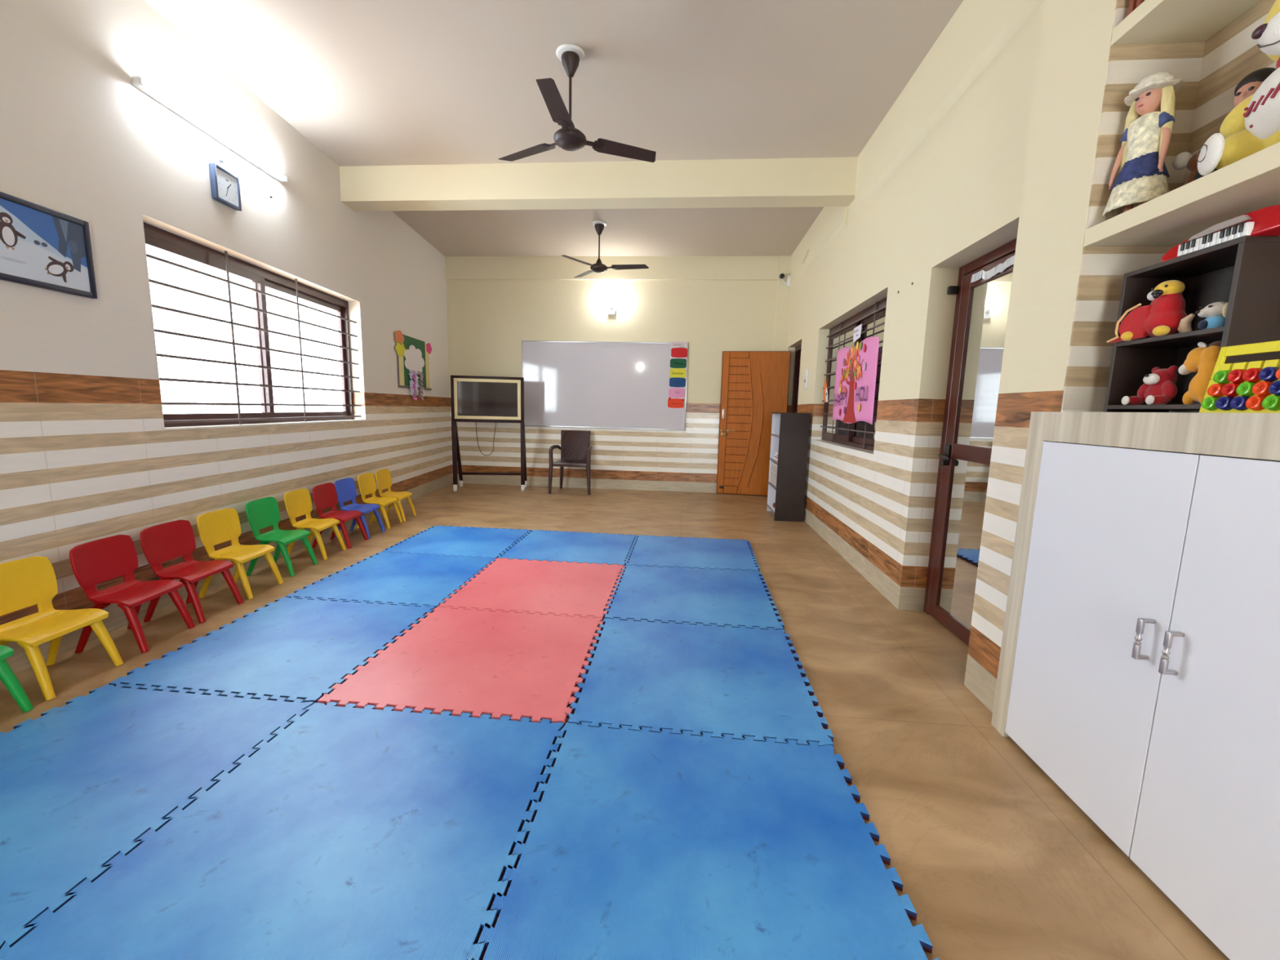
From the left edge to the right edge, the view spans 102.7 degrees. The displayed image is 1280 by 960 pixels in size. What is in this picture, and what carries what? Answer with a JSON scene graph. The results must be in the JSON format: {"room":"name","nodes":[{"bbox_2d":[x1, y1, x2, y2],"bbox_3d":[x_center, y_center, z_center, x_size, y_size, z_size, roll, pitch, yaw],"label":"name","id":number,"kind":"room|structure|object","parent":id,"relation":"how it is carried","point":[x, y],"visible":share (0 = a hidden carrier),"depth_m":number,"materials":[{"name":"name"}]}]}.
{"room":"kindergarten classroom","nodes":[
{"label":"kindergarten classroom","id":0,"kind":"room"},
{"bbox_2d":[0,0,452,673],"bbox_3d":[-2.817,-0.901,2.657,0.201,3.345,10.450,1,8,-2],"label":"wall","id":1,"kind":"structure","parent":0,"point":[87,454],"depth_m":2.82,"materials":[{"name":"beige paint"}]},
{"bbox_2d":[0,191,97,298],"bbox_3d":[-2.678,-1.004,2.006,0.029,0.360,1.024,1,8,-2],"label":"framed picture","id":2,"kind":"object","parent":1,"relation":"attached to","point":[41,246],"visible":1,"depth_m":2.31,"materials":[{"name":"blue"}]},
{"bbox_2d":[132,75,287,182],"bbox_3d":[-2.681,-2.195,3.294,0.069,0.036,1.200,1,8,-2],"label":"tube light","id":3,"kind":"object","parent":1,"relation":"attached to","point":[138,82],"visible":1,"depth_m":3.12,"materials":[{"name":"white plastic"}]},
{"bbox_2d":[216,151,226,162],"bbox_3d":[-2.708,-2.093,3.320,0.020,0.064,0.064,1,8,-2],"label":"junction cover","id":4,"kind":"object","parent":1,"relation":"attached to","point":[220,156],"visible":1,"depth_m":3.31,"materials":[{"name":"white plastic"}]},
{"bbox_2d":[208,162,241,211],"bbox_3d":[-2.705,-1.908,3.344,0.036,0.210,0.216,1,8,-2],"label":"wall clock","id":5,"kind":"object","parent":1,"relation":"attached to","point":[224,185],"visible":1,"depth_m":3.32,"materials":[{"name":"blue plastic"}]},
{"bbox_2d":[142,222,365,430],"bbox_3d":[-2.865,-1.031,4.022,0.209,1.174,2.330,1,8,-2],"label":"window","id":6,"kind":"structure","parent":1,"relation":"in","point":[156,237],"depth_m":3.87,"materials":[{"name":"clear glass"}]},
{"bbox_2d":[395,330,431,399],"bbox_3d":[-2.815,-1.410,6.461,0.060,0.799,1.140,1,8,-2],"label":"poster","id":7,"kind":"object","parent":1,"relation":"attached to","point":[412,353],"visible":1,"depth_m":6.35,"materials":[{"name":"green paper"}]},
{"bbox_2d":[395,330,404,345],"bbox_3d":[-2.805,-1.663,5.977,0.003,0.166,0.247,1,8,-2],"label":"flower","id":8,"kind":"object","parent":7,"relation":"on","point":[399,338],"depth_m":5.97,"materials":[{"name":"orange paper"}]},
{"bbox_2d":[395,341,405,356],"bbox_3d":[-2.808,-1.536,6.009,0.003,0.165,0.280,1,8,-2],"label":"flower","id":9,"kind":"object","parent":7,"relation":"on","point":[400,348],"depth_m":6.02,"materials":[{"name":"yellow paper"}]},
{"bbox_2d":[426,342,431,354],"bbox_3d":[-2.836,-1.770,6.889,0.003,0.146,0.190,1,8,-2],"label":"flower","id":10,"kind":"object","parent":7,"relation":"on","point":[428,348],"depth_m":6.88,"materials":[{"name":"pink paper"}]},
{"bbox_2d":[144,0,963,256],"bbox_3d":[-0.805,-2.549,2.348,5.850,0.100,10.400,2,8,5],"label":"ceiling","id":11,"kind":"structure","parent":0,"point":[366,82],"depth_m":3.39,"materials":[{"name":"beige paint"}]},
{"bbox_2d":[497,43,656,162],"bbox_3d":[-0.453,-2.313,3.016,1.066,0.534,0.902,2,8,5],"label":"ceiling fan","id":12,"kind":"object","parent":11,"relation":"hanging from","point":[568,138],"visible":1,"depth_m":3.13,"materials":[{"name":"dark brown painted metal"},{"name":"white plastic"}]},
{"bbox_2d":[339,156,857,211],"bbox_3d":[-0.680,-2.674,4.648,5.090,0.320,0.245,2,8,5],"label":"beam","id":13,"kind":"structure","parent":11,"relation":"attached to","point":[801,182],"depth_m":4.53,"materials":[{"name":"beige paint"}]},
{"bbox_2d":[560,220,648,277],"bbox_3d":[-0.385,-2.717,5.984,0.992,0.549,0.990,2,8,5],"label":"ceiling fan","id":14,"kind":"object","parent":11,"relation":"hanging from","point":[598,267],"visible":1,"depth_m":5.97,"materials":[{"name":"brown metal"}]},
{"bbox_2d":[446,280,777,493],"bbox_3d":[-0.556,-1.539,7.638,5.700,3.345,0.200,2,8,5],"label":"wall","id":15,"kind":"structure","parent":0,"point":[488,321],"depth_m":7.53,"materials":[{"name":"paint"}]},
{"bbox_2d":[521,340,688,431],"bbox_3d":[-0.540,-1.392,7.543,2.450,1.260,0.024,2,8,5],"label":"whiteboard","id":16,"kind":"object","parent":15,"relation":"attached to","point":[593,384],"visible":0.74,"depth_m":7.54,"materials":[{"name":"white plastic"}]},
{"bbox_2d":[667,341,687,408],"bbox_3d":[0.544,-1.508,7.404,0.264,0.960,0.013,2,8,5],"label":"chart","id":17,"kind":"object","parent":16,"relation":"attached to","point":[678,353],"visible":1,"depth_m":7.41,"materials":[{"name":"multicoloured paper"}]},
{"bbox_2d":[608,296,615,314],"bbox_3d":[-0.408,-2.498,7.333,0.100,0.235,0.125,2,8,5],"label":"bulb","id":18,"kind":"object","parent":15,"relation":"attached to","point":[611,309],"visible":1,"depth_m":7.36,"materials":[{"name":"white plastic"}]},
{"bbox_2d":[444,255,779,280],"bbox_3d":[-0.570,-3.035,7.319,5.020,0.335,0.047,2,8,5],"label":"beam","id":19,"kind":"structure","parent":15,"relation":"attached to","point":[767,267],"depth_m":7.28,"materials":[{"name":"beige paint"}]},
{"bbox_2d":[773,255,791,351],"bbox_3d":[1.981,-1.431,7.297,0.180,3.345,0.060,2,8,5],"label":"column","id":20,"kind":"structure","parent":15,"relation":"attached to","point":[784,291],"depth_m":7.13,"materials":[{"name":"paint"}]},
{"bbox_2d":[0,483,1229,959],"bbox_3d":[-0.206,0.873,2.863,9.200,0.100,10.600,2,8,5],"label":"floor","id":21,"kind":"structure","parent":0,"point":[993,860],"depth_m":2.01,"materials":[{"name":"wood"}]},
{"bbox_2d":[0,644,33,712],"bbox_3d":[-2.508,0.657,1.804,0.330,0.521,0.314,1,8,-3],"label":"chair","id":22,"kind":"object","parent":21,"relation":"on","point":[7,676],"visible":1,"depth_m":1.95,"materials":[{"name":"green plastic"}]},
{"bbox_2d":[0,555,123,700],"bbox_3d":[-2.520,0.607,2.163,0.330,0.521,0.314,1,8,-1],"label":"chair","id":23,"kind":"object","parent":21,"relation":"on","point":[26,582],"visible":1,"depth_m":2.18,"materials":[{"name":"yellow plastic"}]},
{"bbox_2d":[69,534,195,653],"bbox_3d":[-2.529,0.552,2.553,0.330,0.521,0.314,1,8,-4],"label":"chair","id":24,"kind":"object","parent":21,"relation":"on","point":[94,562],"visible":1,"depth_m":2.51,"materials":[{"name":"red plastic"}]},
{"bbox_2d":[0,683,314,949],"bbox_3d":[-1.816,0.947,1.608,0.966,0.022,1.023,2,8,5],"label":"foam mat","id":25,"kind":"object","parent":21,"relation":"on","point":[82,780],"visible":0.93,"depth_m":1.64,"materials":[{"name":"blue"}]},
{"bbox_2d":[139,520,244,623],"bbox_3d":[-2.538,0.504,2.899,0.330,0.521,0.314,1,8,-1],"label":"chair","id":26,"kind":"object","parent":21,"relation":"on","point":[164,542],"visible":1,"depth_m":2.87,"materials":[{"name":"red plastic"}]},
{"bbox_2d":[196,507,283,599],"bbox_3d":[-2.544,0.455,3.252,0.330,0.521,0.314,1,8,-1],"label":"chair","id":27,"kind":"object","parent":21,"relation":"on","point":[215,527],"visible":1,"depth_m":3.22,"materials":[{"name":"yellow plastic"}]},
{"bbox_2d":[108,596,435,702],"bbox_3d":[-1.742,0.811,2.599,0.994,0.022,1.030,2,8,5],"label":"foam mat","id":28,"kind":"object","parent":21,"relation":"on","point":[293,648],"visible":0.87,"depth_m":2.46,"materials":[{"name":"blue rubber"}]},
{"bbox_2d":[245,497,318,577],"bbox_3d":[-2.573,0.396,3.669,0.330,0.521,0.314,1,8,-2],"label":"chair","id":29,"kind":"object","parent":21,"relation":"on","point":[263,513],"visible":1,"depth_m":3.64,"materials":[{"name":"green plastic"}]},
{"bbox_2d":[0,702,564,959],"bbox_3d":[-0.836,0.984,1.515,1.042,0.022,1.014,2,8,5],"label":"foam mat","id":30,"kind":"object","parent":21,"relation":"on","point":[353,833],"visible":0.96,"depth_m":1.36,"materials":[{"name":"blue"}]},
{"bbox_2d":[283,488,346,559],"bbox_3d":[-2.583,0.341,4.058,0.330,0.521,0.314,1,8,-3],"label":"chair","id":31,"kind":"object","parent":21,"relation":"on","point":[298,503],"visible":1,"depth_m":4.03,"materials":[{"name":"yellow plastic"}]},
{"bbox_2d":[311,482,368,548],"bbox_3d":[-2.574,0.296,4.383,0.330,0.521,0.314,1,8,-1],"label":"chair","id":32,"kind":"object","parent":21,"relation":"on","point":[325,495],"visible":0.99,"depth_m":4.36,"materials":[{"name":"red plastic"}]},
{"bbox_2d":[333,477,385,538],"bbox_3d":[-2.583,0.252,4.702,0.330,0.521,0.314,1,8,-1],"label":"chair","id":33,"kind":"object","parent":21,"relation":"on","point":[345,488],"visible":0.98,"depth_m":4.70,"materials":[{"name":"blue plastic"}]},
{"bbox_2d":[355,472,403,528],"bbox_3d":[-2.587,0.200,5.077,0.330,0.521,0.314,1,8,-2],"label":"chair","id":34,"kind":"object","parent":21,"relation":"on","point":[366,482],"visible":1,"depth_m":5.06,"materials":[{"name":"yellow plastic"}]},
{"bbox_2d":[285,551,496,607],"bbox_3d":[-1.648,0.675,3.594,0.997,0.022,1.036,2,8,5],"label":"foam mat","id":35,"kind":"object","parent":21,"relation":"on","point":[407,579],"visible":0.83,"depth_m":3.48,"materials":[{"name":"blue rubber"}]},
{"bbox_2d":[373,468,416,521],"bbox_3d":[-2.593,0.152,5.415,0.330,0.521,0.314,1,8,-2],"label":"chair","id":36,"kind":"object","parent":21,"relation":"on","point":[383,477],"visible":0.99,"depth_m":5.40,"materials":[{"name":"yellow plastic"}]},
{"bbox_2d":[382,525,531,558],"bbox_3d":[-1.581,0.542,4.561,1.000,0.022,0.975,2,8,5],"label":"foam mat","id":37,"kind":"object","parent":21,"relation":"on","point":[464,541],"visible":0.82,"depth_m":4.49,"materials":[{"name":"blue rubber"}]},
{"bbox_2d":[317,606,603,725],"bbox_3d":[-0.748,0.848,2.506,1.037,0.022,1.024,2,8,5],"label":"foam mat","id":38,"kind":"object","parent":21,"relation":"on","point":[498,664],"visible":0.89,"depth_m":2.35,"materials":[{"name":"red rubber"}]},
{"bbox_2d":[450,375,527,491],"bbox_3d":[-2.143,-0.659,7.354,0.984,1.605,0.474,0,8,-8],"label":"display stand","id":39,"kind":"object","parent":21,"relation":"on","point":[490,399],"visible":1,"depth_m":7.09,"materials":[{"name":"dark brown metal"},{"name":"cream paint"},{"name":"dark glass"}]},
{"bbox_2d":[438,558,625,620],"bbox_3d":[-0.670,0.713,3.493,1.037,0.022,1.039,2,8,5],"label":"foam mat","id":40,"kind":"object","parent":21,"relation":"on","point":[584,589],"visible":0.85,"depth_m":3.39,"materials":[{"name":"red rubber"}]},
{"bbox_2d":[497,529,637,565],"bbox_3d":[-0.581,0.579,4.467,1.047,0.022,0.985,2,8,5],"label":"foam mat","id":41,"kind":"object","parent":21,"relation":"on","point":[538,544],"visible":0.88,"depth_m":4.38,"materials":[{"name":"blue rubber"}]},
{"bbox_2d":[548,430,592,494],"bbox_3d":[-0.972,-0.265,7.402,0.600,0.874,0.567,2,8,2],"label":"armchair","id":42,"kind":"object","parent":21,"relation":"on","point":[575,449],"visible":1,"depth_m":7.57,"materials":[{"name":"brown plastic"}]},
{"bbox_2d":[625,534,759,571],"bbox_3d":[0.449,0.617,4.373,1.062,0.022,0.969,2,8,5],"label":"foam mat","id":43,"kind":"object","parent":21,"relation":"on","point":[681,552],"visible":0.85,"depth_m":4.30,"materials":[{"name":"blue rubber"}]},
{"bbox_2d":[604,564,784,629],"bbox_3d":[0.347,0.749,3.410,1.039,0.022,1.070,2,8,5],"label":"foam mat","id":44,"kind":"object","parent":21,"relation":"on","point":[737,597],"visible":0.88,"depth_m":3.28,"materials":[{"name":"blue rubber"}]},
{"bbox_2d":[568,617,833,746],"bbox_3d":[0.254,0.887,2.400,1.032,0.022,1.021,2,8,5],"label":"foam mat","id":45,"kind":"object","parent":21,"relation":"on","point":[697,678],"visible":0.87,"depth_m":2.25,"materials":[{"name":"blue rubber"}]},
{"bbox_2d":[471,721,939,959],"bbox_3d":[0.176,1.020,1.427,1.033,0.022,1.010,2,8,5],"label":"foam mat","id":46,"kind":"object","parent":21,"relation":"on","point":[643,844],"visible":0.96,"depth_m":1.37,"materials":[{"name":"blue"}]},
{"bbox_2d":[766,412,810,521],"bbox_3d":[1.712,-0.173,5.961,0.315,1.210,0.575,2,8,5],"label":"open shelf unit","id":47,"kind":"object","parent":21,"relation":"on","point":[789,436],"visible":1,"depth_m":5.69,"materials":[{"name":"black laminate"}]},
{"bbox_2d":[770,461,777,487],"bbox_3d":[1.677,-0.065,6.007,0.225,0.256,0.410,2,8,5],"label":"basket","id":48,"kind":"object","parent":47,"relation":"on","point":[774,466],"visible":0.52,"depth_m":6.01,"materials":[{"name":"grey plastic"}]},
{"bbox_2d":[773,450,778,460],"bbox_3d":[1.691,-0.277,5.946,0.234,0.094,0.322,2,8,5],"label":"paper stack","id":49,"kind":"object","parent":47,"relation":"on","point":[776,452],"visible":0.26,"depth_m":6.00,"materials":[{"name":"white paper"}]},
{"bbox_2d":[991,411,1279,959],"bbox_3d":[1.499,0.454,1.313,0.358,1.237,1.285,2,8,5],"label":"storage cabinet","id":50,"kind":"object","parent":21,"relation":"on","point":[1139,667],"visible":1,"depth_m":1.33,"materials":[{"name":"white wood"}]},
{"bbox_2d":[1103,235,1279,412],"bbox_3d":[1.624,-0.414,1.486,0.190,0.442,0.362,2,8,5],"label":"cubby","id":51,"kind":"object","parent":50,"relation":"on","point":[1243,273],"visible":0.73,"depth_m":1.50,"materials":[{"name":"black wood"}]},
{"bbox_2d":[1106,280,1187,342],"bbox_3d":[1.575,-0.516,1.567,0.112,0.168,0.193,2,8,5],"label":"stuffed toy","id":52,"kind":"object","parent":51,"relation":"on","point":[1163,316],"visible":0.95,"depth_m":1.53,"materials":[{"name":"red fabric"}]},
{"bbox_2d":[1121,365,1177,404],"bbox_3d":[1.567,-0.286,1.558,0.100,0.117,0.123,2,8,5],"label":"plush bear","id":53,"kind":"object","parent":51,"relation":"on","point":[1159,388],"visible":0.98,"depth_m":1.54},
{"bbox_2d":[1106,404,1201,410],"bbox_3d":[1.619,-0.214,1.514,0.190,0.013,0.336,2,8,5],"label":"shelf","id":54,"kind":"object","parent":51,"relation":"attached to","point":[1109,406],"depth_m":1.55,"materials":[{"name":"black wood"}]},
{"bbox_2d":[1116,326,1223,347],"bbox_3d":[1.624,-0.412,1.487,0.190,0.013,0.336,2,8,5],"label":"shelf","id":55,"kind":"object","parent":51,"relation":"attached to","point":[1189,339],"depth_m":1.51,"materials":[{"name":"black wood"}]},
{"bbox_2d":[1177,341,1221,404],"bbox_3d":[1.564,-0.295,1.423,0.063,0.176,0.114,2,8,5],"label":"horse","id":56,"kind":"object","parent":51,"relation":"on","point":[1202,359],"visible":0.57,"depth_m":1.41},
{"bbox_2d":[1177,302,1228,333],"bbox_3d":[1.570,-0.449,1.428,0.061,0.079,0.134,2,8,5],"label":"plush dog","id":57,"kind":"object","parent":51,"relation":"on","point":[1215,313],"visible":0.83,"depth_m":1.40},
{"bbox_2d":[1161,204,1279,262],"bbox_3d":[1.575,-0.656,1.358,0.101,0.070,0.340,2,8,5],"label":"keyboard","id":58,"kind":"object","parent":51,"relation":"on","point":[1265,221],"visible":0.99,"depth_m":1.32,"materials":[{"name":"red plastic"}]},
{"bbox_2d":[1199,340,1279,413],"bbox_3d":[1.392,-0.228,1.133,0.048,0.160,0.270,2,8,5],"label":"abacus","id":59,"kind":"object","parent":50,"relation":"on","point":[1237,388],"visible":1,"depth_m":1.18,"materials":[{"name":"yellow"}]},
{"bbox_2d":[786,0,1279,712],"bbox_3d":[1.731,-0.750,2.361,0.373,3.345,10.200,2,8,5],"label":"wall","id":60,"kind":"structure","parent":0,"point":[1013,157],"depth_m":2.62,"materials":[{"name":"paint"}]},
{"bbox_2d":[715,351,791,496],"bbox_3d":[1.603,-0.791,7.301,0.935,2.042,0.094,3,8,12],"label":"door","id":61,"kind":"structure","parent":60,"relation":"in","point":[754,384],"depth_m":7.30,"materials":[{"name":"brown wood"}]},
{"bbox_2d":[779,273,790,286],"bbox_3d":[1.998,-2.747,7.040,0.176,0.164,0.071,0,8,-6],"label":"camera","id":62,"kind":"object","parent":60,"relation":"attached to","point":[782,275],"visible":0.96,"depth_m":7.04,"materials":[{"name":"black plastic"}]},
{"bbox_2d":[791,344,801,413],"bbox_3d":[2.133,-0.740,6.847,0.070,2.108,0.878,2,8,5],"label":"door frame","id":63,"kind":"structure","parent":60,"relation":"attached to","point":[797,349],"depth_m":7.16,"materials":[{"name":"brown wood"}]},
{"bbox_2d":[803,368,808,388],"bbox_3d":[1.923,-1.172,5.955,0.024,0.220,0.150,2,8,5],"label":"board","id":64,"kind":"object","parent":60,"relation":"attached to","point":[806,374],"visible":1,"depth_m":5.92,"materials":[{"name":"white plastic"}]},
{"bbox_2d":[820,296,887,451],"bbox_3d":[1.950,-0.894,4.591,0.114,1.175,1.900,2,8,5],"label":"window","id":65,"kind":"structure","parent":60,"relation":"in","point":[860,434],"depth_m":4.68,"materials":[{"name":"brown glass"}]},
{"bbox_2d":[823,377,827,402],"bbox_3d":[1.853,-0.899,5.101,0.008,0.250,0.190,2,8,5],"label":"fish","id":66,"kind":"object","parent":65,"relation":"attached to","point":[825,390],"visible":1,"depth_m":5.12},
{"bbox_2d":[832,336,879,424],"bbox_3d":[1.781,-0.806,4.310,0.021,0.678,1.070,2,8,5],"label":"poster","id":67,"kind":"object","parent":65,"relation":"attached to","point":[856,366],"visible":1,"depth_m":4.18,"materials":[{"name":"pink paper"}]},
{"bbox_2d":[834,341,867,423],"bbox_3d":[1.783,-0.811,4.350,0.017,0.677,0.885,2,8,5],"label":"tree","id":68,"kind":"object","parent":67,"relation":"attached to","point":[851,396],"depth_m":4.29,"materials":[{"name":"pink paper"}]},
{"bbox_2d":[853,324,862,342],"bbox_3d":[1.814,-1.225,4.280,0.008,0.130,0.210,2,8,5],"label":"paper note","id":69,"kind":"object","parent":65,"relation":"attached to","point":[857,331],"visible":1,"depth_m":4.28,"materials":[{"name":"white paper"}]},
{"bbox_2d":[789,0,1044,291],"bbox_3d":[1.849,-2.497,4.486,0.032,0.485,5.227,2,8,5],"label":"beam","id":70,"kind":"structure","parent":60,"relation":"attached to","point":[978,30],"depth_m":3.03,"materials":[{"name":"beige paint"}]},
{"bbox_2d":[923,238,1017,645],"bbox_3d":[1.754,-0.135,2.627,0.110,2.055,0.898,2,8,5],"label":"door","id":71,"kind":"structure","parent":60,"relation":"in","point":[982,291],"depth_m":2.79,"materials":[{"name":"clear glass"}]},
{"bbox_2d":[1060,0,1279,412],"bbox_3d":[1.564,-0.982,0.787,0.292,1.830,1.786,2,8,5],"label":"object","id":72,"kind":"structure","parent":60,"relation":"attached to","point":[1211,70],"depth_m":1.65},
{"bbox_2d":[1083,142,1279,246],"bbox_3d":[1.545,-0.686,0.832,0.273,0.056,1.772,2,8,5],"label":"niche shelf","id":73,"kind":"object","parent":60,"relation":"attached to","point":[1251,183],"visible":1,"depth_m":1.40,"materials":[{"name":"beige paint"}]},
{"bbox_2d":[1102,71,1182,217],"bbox_3d":[1.565,-1.028,1.590,0.139,0.416,0.162,-1,8,-15],"label":"doll","id":74,"kind":"object","parent":73,"relation":"on","point":[1142,178],"visible":0.97,"depth_m":1.56,"materials":[{"name":"multicoloured"}]},
{"bbox_2d":[1172,150,1200,184],"bbox_3d":[1.685,-0.907,1.557,0.076,0.189,0.134,-1,8,-18],"label":"plush","id":75,"kind":"object","parent":73,"relation":"on","point":[1183,160],"visible":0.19,"depth_m":1.56,"materials":[{"name":"brown fabric"}]},
{"bbox_2d":[1192,67,1276,181],"bbox_3d":[1.665,-0.956,1.425,0.090,0.318,0.148,-2,9,-26],"label":"doll","id":76,"kind":"object","parent":73,"relation":"on","point":[1249,85],"visible":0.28,"depth_m":1.38,"materials":[{"name":"brown"}]},
{"bbox_2d":[1196,0,1279,175],"bbox_3d":[1.559,-0.990,1.184,0.227,0.449,0.351,2,8,5],"label":"plush teddy","id":77,"kind":"object","parent":73,"relation":"on","point":[1252,126],"visible":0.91,"depth_m":1.25,"materials":[{"name":"yellow fabric"}]},
{"bbox_2d":[1111,0,1262,45],"bbox_3d":[1.560,-1.287,0.749,0.273,0.049,1.772,2,8,5],"label":"niche shelf","id":78,"kind":"object","parent":60,"relation":"attached to","point":[1153,21],"visible":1,"depth_m":1.53,"materials":[{"name":"beige paint"}]},
{"bbox_2d":[1127,0,1145,15],"bbox_3d":[1.617,-1.512,1.454,0.218,0.205,0.275,2,8,5],"label":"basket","id":79,"kind":"object","parent":78,"relation":"on","point":[1133,4],"visible":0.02,"depth_m":1.58,"materials":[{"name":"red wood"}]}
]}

